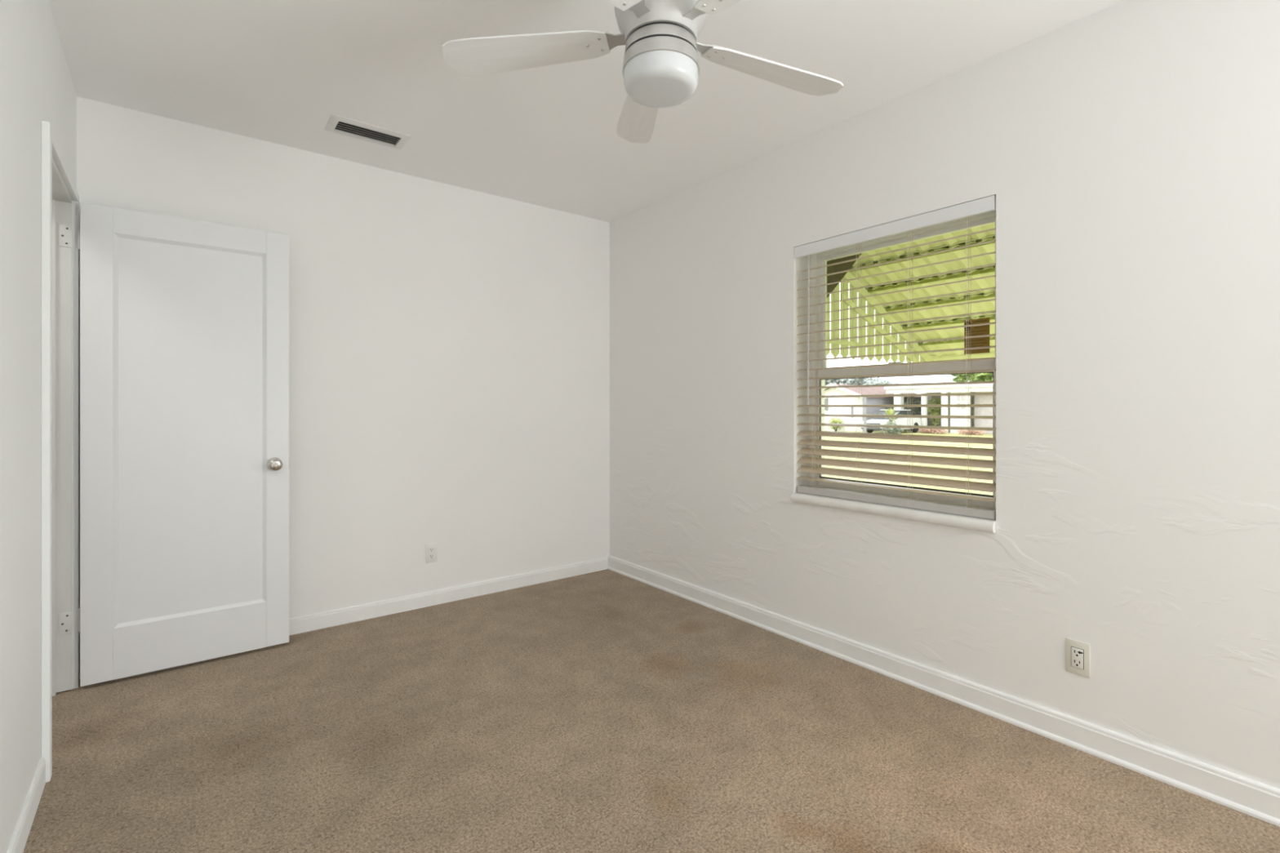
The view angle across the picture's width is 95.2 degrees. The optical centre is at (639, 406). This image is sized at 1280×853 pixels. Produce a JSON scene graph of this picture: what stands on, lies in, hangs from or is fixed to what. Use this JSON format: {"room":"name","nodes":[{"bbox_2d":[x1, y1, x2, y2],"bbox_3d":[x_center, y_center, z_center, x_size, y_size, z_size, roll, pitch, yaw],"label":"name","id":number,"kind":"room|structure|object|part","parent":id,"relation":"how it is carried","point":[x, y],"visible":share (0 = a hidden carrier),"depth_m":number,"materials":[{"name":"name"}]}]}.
{"room":"empty bedroom","nodes":[
{"label":"empty bedroom","id":0,"kind":"room"},
{"bbox_2d":[0,0,76,852],"bbox_3d":[-0.650,-0.052,0.200,0.140,2.598,5.919,0,0,-39],"label":"wall","id":1,"kind":"structure","parent":0,"point":[36,84],"depth_m":1.61,"materials":[{"name":"white paint"}]},
{"bbox_2d":[6,757,45,852],"bbox_3d":[-0.303,1.145,-0.110,0.010,0.085,5.001,0,0,-39],"label":"baseboard","id":2,"kind":"structure","parent":1,"relation":"attached to","point":[18,842],"depth_m":1.63,"materials":[{"name":"white paint"}]},
{"bbox_2d":[41,120,52,782],"bbox_3d":[-1.887,0.143,1.857,0.021,2.087,0.040,0,0,-38],"label":"trim","id":3,"kind":"structure","parent":1,"relation":"attached to","point":[46,129],"depth_m":1.84,"materials":[{"name":"white paint"}]},
{"bbox_2d":[52,158,71,696],"bbox_3d":[-2.201,0.161,2.116,0.149,2.052,0.755,0,0,-38],"label":"trim","id":4,"kind":"structure","parent":1,"relation":"attached to","point":[61,199],"depth_m":2.42,"materials":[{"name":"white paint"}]},
{"bbox_2d":[52,133,79,688],"bbox_3d":[-2.152,0.144,2.183,0.016,2.085,0.800,0,0,-39],"label":"trim","id":5,"kind":"structure","parent":1,"relation":"attached to","point":[56,153],"depth_m":2.46,"materials":[{"name":"white paint"}]},
{"bbox_2d":[58,202,288,686],"bbox_3d":[-2.076,0.159,2.662,0.822,2.025,0.160,0,0,-38],"label":"door","id":6,"kind":"structure","parent":1,"relation":"in","point":[184,322],"depth_m":2.64,"materials":[{"name":"white paint"}]},
{"bbox_3d":[-2.045,0.103,2.682,0.554,1.695,0.024,0,0,-38],"label":"panel","id":7,"kind":"part","parent":6,"relation":"part of","materials":[{"name":"white paint"}]},
{"bbox_3d":[-1.773,0.282,2.840,0.066,0.066,0.062,0,0,-38],"label":"knob","id":8,"kind":"part","parent":6,"relation":"part of","materials":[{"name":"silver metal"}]},
{"bbox_2d":[76,96,609,658],"bbox_3d":[-1.788,-0.052,3.141,4.350,2.598,0.120,0,0,-38],"label":"wall","id":9,"kind":"structure","parent":0,"point":[449,345],"depth_m":3.41,"materials":[{"name":"white paint"}]},
{"bbox_2d":[79,557,607,679],"bbox_3d":[-1.346,1.145,3.403,2.799,0.085,0.011,0,0,-38],"label":"baseboard","id":10,"kind":"structure","parent":9,"relation":"attached to","point":[303,624],"depth_m":3.49,"materials":[{"name":"white paint"}]},
{"bbox_2d":[425,542,437,563],"bbox_3d":[-1.244,0.873,3.484,0.070,0.114,0.009,0,0,-38],"label":"wall outlet","id":11,"kind":"object","parent":9,"relation":"attached to","point":[431,549],"visible":1,"depth_m":3.48,"materials":[{"name":"white plastic"}]},
{"bbox_2d":[429,553,434,558],"bbox_3d":[-1.243,0.892,3.483,0.029,0.029,0.005,0,0,-38],"label":"receptacle","id":12,"kind":"object","parent":11,"relation":"attached to","point":[431,555],"depth_m":3.48,"materials":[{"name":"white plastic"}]},
{"bbox_2d":[429,546,434,551],"bbox_3d":[-1.243,0.854,3.483,0.029,0.029,0.005,0,0,-38],"label":"receptacle","id":13,"kind":"object","parent":11,"relation":"attached to","point":[431,548],"depth_m":3.48,"materials":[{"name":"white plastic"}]},
{"bbox_2d":[48,0,1124,222],"bbox_3d":[0.095,-1.381,0.783,4.214,0.060,6.156,0,0,-38],"label":"ceiling","id":14,"kind":"structure","parent":0,"point":[277,72],"depth_m":2.38,"materials":[{"name":"white paint"}]},
{"bbox_2d":[324,114,411,149],"bbox_3d":[-1.340,-1.431,2.881,0.357,0.179,0.192,0,0,-38],"label":"ceiling vent","id":15,"kind":"object","parent":14,"relation":"in","point":[337,124],"visible":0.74,"depth_m":2.88,"materials":[{"name":"white metal"}]},
{"bbox_2d":[442,0,843,143],"bbox_3d":[0.100,-1.120,1.643,1.259,0.462,1.244,0,0,-38],"label":"ceiling fan","id":16,"kind":"object","parent":14,"relation":"hanging from","point":[661,68],"visible":1,"depth_m":1.69,"materials":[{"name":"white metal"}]},
{"bbox_3d":[-0.344,-1.051,1.732,0.510,0.006,0.136,0,-11,10],"label":"blade","id":17,"kind":"part","parent":16,"relation":"part of","materials":[{"name":"white wood"}]},
{"bbox_3d":[-0.133,-1.051,1.298,0.136,0.006,0.510,-12,-6,27],"label":"blade","id":18,"kind":"part","parent":16,"relation":"part of","materials":[{"name":"white wood"}]},
{"bbox_3d":[0.002,-1.051,2.067,0.136,0.006,0.510,11,-2,-8],"label":"blade","id":19,"kind":"part","parent":16,"relation":"part of","materials":[{"name":"white wood"}]},
{"bbox_3d":[0.059,-0.921,1.661,0.212,0.064,0.212,0,0,-38],"label":"globe","id":20,"kind":"part","parent":16,"relation":"part of","materials":[{"name":"white glass"}]},
{"bbox_3d":[0.344,-1.051,1.366,0.136,0.006,0.510,-15,10,-43],"label":"blade","id":21,"kind":"part","parent":16,"relation":"part of","materials":[{"name":"white wood"}]},
{"bbox_3d":[0.428,-1.051,1.840,0.510,0.006,0.136,0,11,-26],"label":"blade","id":22,"kind":"part","parent":16,"relation":"part of","materials":[{"name":"white wood"}]},
{"bbox_2d":[22,568,1279,852],"bbox_3d":[0.017,1.217,0.721,4.014,0.060,5.916,0,0,-38],"label":"floor","id":23,"kind":"structure","parent":0,"point":[604,711],"depth_m":1.98,"materials":[{"name":"beige carpet"}]},
{"bbox_2d":[609,0,1279,789],"bbox_3d":[1.728,0.118,1.982,0.236,2.938,6.036,0,0,-38],"label":"wall","id":24,"kind":"structure","parent":0,"point":[1127,151],"depth_m":2.11,"materials":[{"name":"white paint"}]},
{"bbox_2d":[791,209,995,533],"bbox_3d":[1.148,-0.166,2.674,0.229,1.305,0.944,0,0,-38],"label":"window","id":25,"kind":"structure","parent":24,"relation":"in","point":[988,218],"depth_m":2.70,"materials":[{"name":"white metal"}]},
{"bbox_3d":[1.122,0.465,2.653,0.164,0.045,0.942,0,0,-38],"label":"sill","id":26,"kind":"part","parent":25,"relation":"part of","materials":[{"name":"white stone"}]},
{"bbox_2d":[794,195,995,519],"bbox_3d":[1.103,-0.188,2.640,0.065,1.256,0.934,0,0,-38],"label":"window blind","id":27,"kind":"object","parent":25,"relation":"attached to","point":[988,204],"visible":0.87,"depth_m":2.55,"materials":[{"name":"plastic"}]},
{"bbox_3d":[0.880,-0.175,2.934,0.009,1.195,0.053,0,0,39],"label":"ladder cord","id":28,"kind":"part","parent":27,"relation":"part of","materials":[{"name":"white fabric"}]},
{"bbox_3d":[1.030,-0.175,2.743,0.009,1.195,0.053,0,0,39],"label":"ladder cord","id":29,"kind":"part","parent":27,"relation":"part of","materials":[{"name":"white fabric"}]},
{"bbox_3d":[1.108,0.423,2.642,0.050,0.034,0.924,0,0,-38],"label":"rail","id":30,"kind":"part","parent":27,"relation":"part of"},
{"bbox_3d":[1.181,-0.175,2.550,0.009,1.195,0.053,0,0,39],"label":"ladder cord","id":31,"kind":"part","parent":27,"relation":"part of","materials":[{"name":"white fabric"}]},
{"bbox_3d":[1.328,-0.175,2.361,0.009,1.195,0.053,0,0,39],"label":"ladder cord","id":32,"kind":"part","parent":27,"relation":"part of","materials":[{"name":"white fabric"}]},
{"bbox_3d":[1.192,0.110,2.708,0.030,0.605,0.854,0,0,-38],"label":"sash","id":33,"kind":"part","parent":25,"relation":"part of","materials":[{"name":"clear glass"}]},
{"bbox_3d":[1.218,-0.466,2.729,0.024,0.625,0.854,0,0,-38],"label":"sash","id":34,"kind":"part","parent":25,"relation":"part of","materials":[{"name":"clear glass"}]},
{"bbox_2d":[964,317,989,354],"bbox_3d":[1.421,-0.296,2.464,0.002,0.146,0.100,0,0,-38],"label":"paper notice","id":35,"kind":"object","parent":25,"relation":"attached to","point":[977,330],"visible":0.7,"depth_m":2.46,"materials":[{"name":"brown"}]},
{"bbox_2d":[826,222,995,363],"bbox_3d":[2.233,-0.654,2.810,1.574,0.755,2.380,0,0,-38],"label":"awning","id":36,"kind":"object","parent":24,"relation":"attached to","point":[987,271],"visible":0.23,"depth_m":3.48,"materials":[{"name":"green metal"}]},
{"bbox_3d":[1.198,-0.381,3.477,0.730,0.025,0.015,0,0,-38],"label":"cross rail","id":37,"kind":"part","parent":36,"relation":"part of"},
{"bbox_2d":[607,555,1279,826],"bbox_3d":[1.588,1.139,1.949,0.025,0.095,5.916,0,0,-38],"label":"baseboard","id":38,"kind":"structure","parent":24,"relation":"attached to","point":[1256,799],"depth_m":2.18,"materials":[{"name":"white paint"}]},
{"bbox_2d":[1065,637,1090,677],"bbox_3d":[1.527,0.877,2.038,0.011,0.118,0.072,0,0,-38],"label":"wall outlet","id":39,"kind":"object","parent":24,"relation":"attached to","point":[1077,654],"visible":1,"depth_m":2.03,"materials":[{"name":"beige plastic"}]},
{"bbox_2d":[1071,647,1083,669],"bbox_3d":[1.526,0.877,2.038,0.007,0.067,0.033,0,0,-38],"label":"receptacle","id":40,"kind":"object","parent":39,"relation":"attached to","point":[1077,652],"depth_m":2.04,"materials":[{"name":"white plastic"}]},
{"label":"outside","id":41,"kind":"structure","parent":0,"visible":0},
{"bbox_2d":[824,429,992,495],"bbox_3d":[28.737,1.612,54.177,108.000,0.050,170.000,0,0,-38],"label":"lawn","id":42,"kind":"structure","parent":41,"point":[905,431],"depth_m":18.17,"materials":[{"name":"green plant"}]},
{"bbox_2d":[824,419,846,431],"bbox_3d":[12.037,1.197,37.577,0.080,0.780,2.800,0,0,-38],"label":"picket fence","id":43,"kind":"object","parent":42,"relation":"on","point":[827,422],"visible":0.23,"depth_m":37.23,"materials":[{"name":"white paint"}]},
{"bbox_2d":[828,416,844,431],"bbox_3d":[12.225,1.110,36.373,0.941,0.980,0.956,0,0,8],"label":"bush","id":44,"kind":"object","parent":42,"relation":"on","point":[833,420],"visible":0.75,"depth_m":36.29,"materials":[{"name":"green plant"}]},
{"bbox_2d":[824,377,880,386],"bbox_3d":[24.254,-1.466,70.148,6.138,6.130,10.246,0,0,-38],"label":"tree","id":45,"kind":"object","parent":42,"relation":"on","point":[838,381],"visible":0.16,"depth_m":67.68,"materials":[{"name":"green plant"}]},
{"bbox_2d":[863,396,866,432],"bbox_3d":[12.075,0.507,31.324,0.180,2.160,0.180,0,0,-38],"label":"post","id":46,"kind":"object","parent":42,"relation":"on","point":[864,397],"visible":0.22,"depth_m":31.26,"materials":[{"name":"grey metal"}]},
{"bbox_2d":[824,383,921,431],"bbox_3d":[15.666,0.037,40.615,8.300,3.100,4.520,0,0,-38],"label":"gabled house","id":47,"kind":"structure","parent":42,"relation":"on","point":[865,390],"depth_m":37.87,"materials":[{"name":"white paint"}]},
{"bbox_2d":[862,377,897,385],"bbox_3d":[26.377,-0.839,63.913,4.131,4.882,4.237,0,0,11],"label":"tree","id":48,"kind":"object","parent":42,"relation":"on","point":[882,381],"visible":0.1,"depth_m":63.36,"materials":[{"name":"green plant"}]},
{"bbox_2d":[875,407,902,423],"bbox_3d":[13.824,0.753,32.214,1.583,1.667,1.778,0,0,-38],"label":"spiky plant","id":49,"kind":"object","parent":42,"relation":"on","point":[891,411],"visible":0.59,"depth_m":32.05,"materials":[{"name":"green plant"}]},
{"bbox_2d":[862,409,921,432],"bbox_3d":[15.121,0.887,35.100,4.150,1.400,1.640,0,0,-38],"label":"car","id":50,"kind":"object","parent":42,"relation":"on","point":[905,421],"visible":0.43,"depth_m":34.61,"materials":[{"name":"white paint"}]},
{"bbox_2d":[866,422,879,427],"bbox_3d":[13.537,1.097,33.863,0.090,0.260,0.840,0,0,-38],"label":"grille","id":51,"kind":"object","parent":50,"relation":"attached to","point":[867,423],"depth_m":33.86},
{"bbox_2d":[880,418,903,434],"bbox_3d":[13.357,1.194,30.958,0.787,1.093,1.342,0,0,-38],"label":"bush","id":52,"kind":"object","parent":42,"relation":"on","point":[890,430],"visible":0.66,"depth_m":30.82,"materials":[{"name":"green plant"}]},
{"bbox_2d":[903,396,921,430],"bbox_3d":[17.834,0.430,38.104,1.435,2.350,1.428,0,0,5],"label":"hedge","id":53,"kind":"object","parent":42,"relation":"on","point":[913,410],"visible":0.26,"depth_m":38.00,"materials":[{"name":"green plant"}]},
{"bbox_2d":[917,428,948,434],"bbox_3d":[17.181,1.396,34.200,0.803,0.511,1.682,0,0,-38],"label":"bush","id":54,"kind":"object","parent":42,"relation":"on","point":[925,430],"visible":0.8,"depth_m":34.08,"materials":[{"name":"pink plant"}]},
{"bbox_2d":[927,392,941,426],"bbox_3d":[18.763,0.319,36.990,1.060,2.547,1.166,0,0,-38],"label":"shrub","id":55,"kind":"object","parent":42,"relation":"on","point":[934,411],"visible":0.63,"depth_m":36.92,"materials":[{"name":"green plant"}]},
{"bbox_2d":[884,383,992,434],"bbox_3d":[22.830,0.112,36.237,9.400,2.950,11.000,0,0,-38],"label":"house","id":56,"kind":"structure","parent":42,"relation":"on","point":[975,388],"depth_m":34.60,"materials":[{"name":"white paint"}]},
{"bbox_3d":[16.536,0.372,37.316,0.450,2.430,0.450,0,0,-38],"label":"carport post","id":57,"kind":"part","parent":56,"relation":"part of","materials":[{"name":"white paint"}]},
{"bbox_3d":[17.493,0.372,35.938,0.260,2.430,0.260,0,0,-38],"label":"carport post","id":58,"kind":"part","parent":56,"relation":"part of","materials":[{"name":"white paint"}]},
{"bbox_3d":[18.259,0.372,34.989,0.300,2.430,0.300,0,0,-38],"label":"carport post","id":59,"kind":"part","parent":56,"relation":"part of","materials":[{"name":"white paint"}]},
{"bbox_3d":[20.400,0.287,33.419,0.100,2.600,2.350,0,0,-38],"label":"garage panel","id":60,"kind":"part","parent":56,"relation":"part of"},
{"bbox_2d":[951,373,992,382],"bbox_3d":[29.703,-1.906,49.892,5.007,7.007,7.002,0,0,-38],"label":"tree","id":61,"kind":"object","parent":42,"relation":"on","point":[975,376],"visible":0.11,"depth_m":49.71,"materials":[{"name":"green plant"}]},
{"bbox_2d":[955,430,990,435],"bbox_3d":[18.484,1.421,32.575,0.801,0.412,1.775,0,0,-38],"label":"bush","id":62,"kind":"object","parent":42,"relation":"on","point":[962,432],"visible":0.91,"depth_m":32.39,"materials":[{"name":"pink plant"}]}
]}

